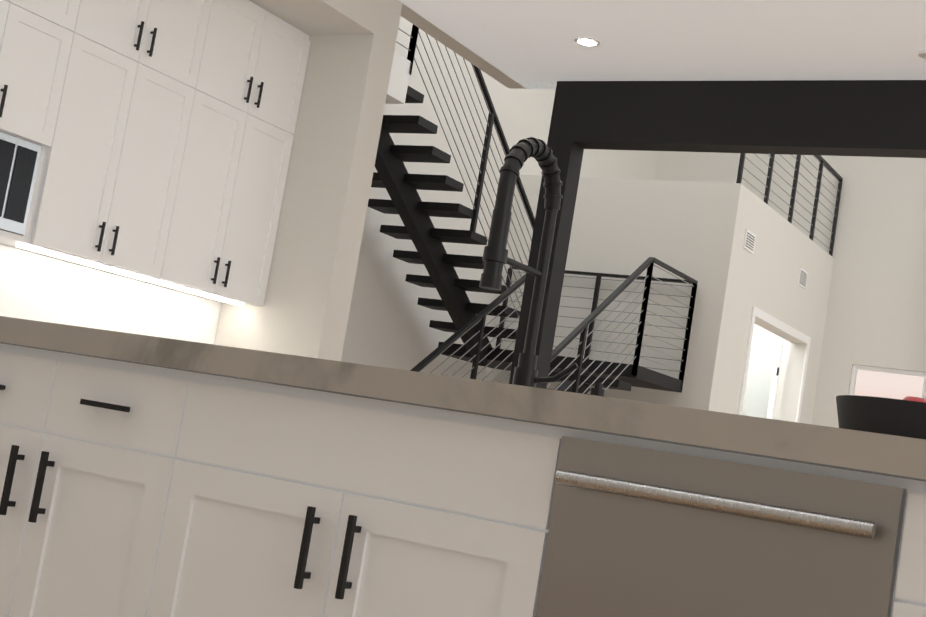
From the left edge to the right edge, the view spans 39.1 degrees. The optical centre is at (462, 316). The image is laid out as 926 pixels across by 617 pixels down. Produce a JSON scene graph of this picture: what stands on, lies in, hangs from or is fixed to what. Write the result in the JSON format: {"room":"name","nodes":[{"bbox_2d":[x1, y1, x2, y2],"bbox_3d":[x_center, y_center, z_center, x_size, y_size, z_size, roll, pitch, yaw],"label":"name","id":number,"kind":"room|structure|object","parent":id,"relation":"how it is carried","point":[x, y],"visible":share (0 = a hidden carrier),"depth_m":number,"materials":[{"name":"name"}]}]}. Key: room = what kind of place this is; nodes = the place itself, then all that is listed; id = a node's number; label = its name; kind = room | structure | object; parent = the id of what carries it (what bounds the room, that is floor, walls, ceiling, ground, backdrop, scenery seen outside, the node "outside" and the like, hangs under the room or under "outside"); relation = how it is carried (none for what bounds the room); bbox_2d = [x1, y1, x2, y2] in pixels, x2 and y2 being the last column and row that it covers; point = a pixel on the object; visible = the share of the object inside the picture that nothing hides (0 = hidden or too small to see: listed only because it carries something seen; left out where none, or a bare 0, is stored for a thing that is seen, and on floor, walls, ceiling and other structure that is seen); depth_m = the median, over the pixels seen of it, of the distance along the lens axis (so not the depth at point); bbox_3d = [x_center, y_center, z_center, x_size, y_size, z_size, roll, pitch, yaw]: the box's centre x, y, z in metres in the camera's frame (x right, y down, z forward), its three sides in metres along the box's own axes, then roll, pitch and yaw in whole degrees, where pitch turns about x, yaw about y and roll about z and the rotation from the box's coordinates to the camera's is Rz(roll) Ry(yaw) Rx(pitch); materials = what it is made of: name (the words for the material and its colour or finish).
{"room":"kitchen","nodes":[
{"label":"kitchen","id":0,"kind":"room"},
{"bbox_2d":[385,51,411,103],"bbox_3d":[-1.407,-2.099,10.048,1.165,0.350,1.885,6,-6,31],"label":"floor","id":1,"kind":"structure","parent":0,"point":[398,80],"depth_m":10.45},
{"bbox_2d":[2,0,925,427],"bbox_3d":[3.620,-1.495,7.530,16.550,7.200,17.050,6,-6,31],"label":"wall","id":2,"kind":"structure","parent":0,"point":[340,288],"depth_m":13.62,"materials":[{"name":"paint"}]},
{"bbox_2d":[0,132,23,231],"bbox_3d":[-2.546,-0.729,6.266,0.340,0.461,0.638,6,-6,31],"label":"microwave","id":3,"kind":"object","parent":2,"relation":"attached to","point":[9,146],"depth_m":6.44,"materials":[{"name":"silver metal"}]},
{"bbox_2d":[0,140,47,239],"bbox_3d":[-2.341,-0.661,6.619,0.340,0.461,0.190,6,-6,31],"label":"microwave","id":4,"kind":"object","parent":2,"relation":"attached to","point":[30,170],"depth_m":6.54,"materials":[{"name":"silver metal"}]},
{"bbox_2d":[0,0,83,151],"bbox_3d":[-2.350,-1.558,6.423,0.364,1.250,0.828,6,-6,31],"label":"upper cabinet","id":5,"kind":"object","parent":2,"relation":"attached to","point":[38,37],"depth_m":6.51,"materials":[{"name":"white wood"}]},
{"bbox_2d":[0,248,219,343],"bbox_3d":[-2.255,-0.041,7.185,0.019,0.544,2.664,6,-6,31],"label":"backsplash","id":6,"kind":"structure","parent":2,"relation":"attached to","point":[36,288],"depth_m":7.42,"materials":[{"name":"white tile"}]},
{"bbox_2d":[0,0,223,283],"bbox_3d":[-1.938,-1.162,7.179,0.364,1.750,0.996,6,-6,31],"label":"upper cabinet","id":7,"kind":"object","parent":2,"relation":"attached to","point":[148,141],"depth_m":7.08,"materials":[{"name":"white wood"}]},
{"bbox_2d":[136,0,310,305],"bbox_3d":[-1.511,-1.021,7.916,0.364,1.750,1.002,6,-6,31],"label":"upper cabinet","id":8,"kind":"object","parent":2,"relation":"attached to","point":[239,173],"depth_m":7.87,"materials":[{"name":"white wood"}]},
{"bbox_2d":[743,229,755,253],"bbox_3d":[3.015,-0.791,13.704,0.013,0.200,0.320,6,-6,31],"label":"air vent","id":9,"kind":"object","parent":2,"relation":"in","point":[749,241],"depth_m":13.68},
{"bbox_2d":[744,339,782,418],"bbox_3d":[3.301,1.579,15.977,0.900,2.650,0.040,6,-6,31],"label":"door","id":10,"kind":"structure","parent":2,"relation":"in","point":[770,345],"depth_m":15.86,"materials":[{"name":"white wood"}]},
{"bbox_2d":[737,306,810,422],"bbox_3d":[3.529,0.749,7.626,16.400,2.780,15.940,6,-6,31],"label":"door frame","id":11,"kind":"structure","parent":2,"relation":"attached to","point":[777,323],"depth_m":14.53,"materials":[{"name":"white wood"}]},
{"bbox_2d":[736,153,842,255],"bbox_3d":[3.822,-1.513,15.015,0.050,1.130,3.740,6,-6,31],"label":"balcony railing","id":12,"kind":"object","parent":2,"relation":"attached to","point":[828,167],"visible":0.62,"depth_m":15.41,"materials":[{"name":"black metal"}]},
{"bbox_2d":[797,267,807,288],"bbox_3d":[4.029,-0.455,15.454,0.013,0.200,0.320,6,-6,31],"label":"air vent","id":13,"kind":"object","parent":2,"relation":"in","point":[802,278],"depth_m":15.43,"materials":[{"name":"white plastic"}]},
{"bbox_2d":[849,365,925,398],"bbox_3d":[5.152,1.369,15.981,0.912,1.472,0.070,6,-6,31],"label":"window","id":14,"kind":"structure","parent":2,"relation":"in","point":[869,368],"depth_m":16.06,"materials":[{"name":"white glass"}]},
{"bbox_2d":[399,0,925,88],"bbox_3d":[1.601,-2.153,4.051,16.550,0.120,8.900,6,-6,31],"label":"ceiling","id":15,"kind":"structure","parent":0,"point":[525,41],"depth_m":8.13,"materials":[{"name":"paint"}]},
{"bbox_2d":[574,37,599,46],"bbox_3d":[0.809,-1.787,8.483,0.169,0.008,0.169,9,-6,7],"label":"recessed light","id":16,"kind":"object","parent":15,"relation":"in","point":[587,41],"visible":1,"depth_m":8.44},
{"bbox_2d":[548,80,925,157],"bbox_3d":[5.736,-0.945,6.519,11.800,0.448,0.200,6,-6,31],"label":"beam","id":17,"kind":"structure","parent":15,"relation":"attached to","point":[875,118],"depth_m":8.71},
{"bbox_2d":[918,50,925,58],"bbox_3d":[2.733,-1.545,7.673,0.099,0.020,0.099,7,-6,22],"label":"smoke detector","id":18,"kind":"object","parent":15,"relation":"attached to","point":[921,53],"visible":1,"depth_m":7.63,"materials":[{"name":"white plastic"}]},
{"bbox_3d":[2.577,2.059,7.832,18.000,0.060,20.500,6,-6,31],"label":"floor","id":19,"kind":"structure","parent":0,"visible":0},
{"bbox_2d":[0,337,925,616],"bbox_3d":[0.156,0.713,3.020,2.855,0.888,1.415,6,-6,31],"label":"kitchen island","id":20,"kind":"object","parent":19,"relation":"on","point":[142,475],"depth_m":2.50,"materials":[{"name":"white wood"}]},
{"bbox_2d":[0,316,247,368],"bbox_3d":[-0.482,0.187,3.674,1.060,0.060,1.680,6,-6,31],"label":"island countertop","id":21,"kind":"structure","parent":20,"relation":"on","point":[196,353],"depth_m":2.86,"materials":[{"name":"grey stone"}]},
{"bbox_2d":[244,349,539,412],"bbox_3d":[0.261,0.265,3.228,0.680,0.060,1.680,6,-6,31],"label":"island countertop","id":22,"kind":"structure","parent":20,"relation":"on","point":[389,380],"depth_m":2.50,"materials":[{"name":"grey stone"}]},
{"bbox_2d":[479,137,578,402],"bbox_3d":[0.170,-0.111,2.955,0.152,0.598,0.284,6,-6,31],"label":"faucet","id":23,"kind":"object","parent":22,"relation":"on","point":[495,254],"depth_m":3.02,"materials":[{"name":"black metal"}]},
{"bbox_2d":[495,435,906,616],"bbox_3d":[0.364,0.615,2.138,0.596,0.767,0.083,6,-6,31],"label":"dishwasher","id":24,"kind":"object","parent":20,"relation":"in","point":[635,527],"depth_m":2.17,"materials":[{"name":"silver metal"}]},
{"bbox_2d":[536,388,925,468],"bbox_3d":[1.046,0.348,2.757,1.160,0.060,1.680,6,-6,31],"label":"island countertop","id":25,"kind":"structure","parent":20,"relation":"on","point":[909,452],"depth_m":2.15,"materials":[{"name":"beige stone"}]},
{"bbox_2d":[836,395,925,439],"bbox_3d":[0.988,0.247,2.856,0.344,0.136,0.344,6,-6,31],"label":"fruit bowl","id":26,"kind":"object","parent":25,"relation":"on","point":[905,416],"visible":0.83,"depth_m":2.74,"materials":[{"name":"black ceramic"}]},
{"bbox_2d":[368,24,697,396],"bbox_3d":[-0.061,-0.484,11.336,2.205,4.904,5.875,6,-6,31],"label":"staircase","id":27,"kind":"structure","parent":19,"relation":"on","point":[402,186],"depth_m":11.94,"materials":[{"name":"black metal"}]},
{"bbox_2d":[509,141,583,388],"bbox_3d":[0.500,0.265,9.323,0.200,3.080,0.200,6,-6,31],"label":"column","id":28,"kind":"structure","parent":19,"relation":"on","point":[568,155],"depth_m":9.32,"materials":[{"name":"black metal"}]},
{"label":"outside","id":29,"kind":"structure","parent":0,"visible":0},
{"bbox_2d":[854,369,923,399],"bbox_3d":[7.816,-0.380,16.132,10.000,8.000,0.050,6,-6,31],"label":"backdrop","id":30,"kind":"structure","parent":29,"point":[880,390],"depth_m":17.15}
]}

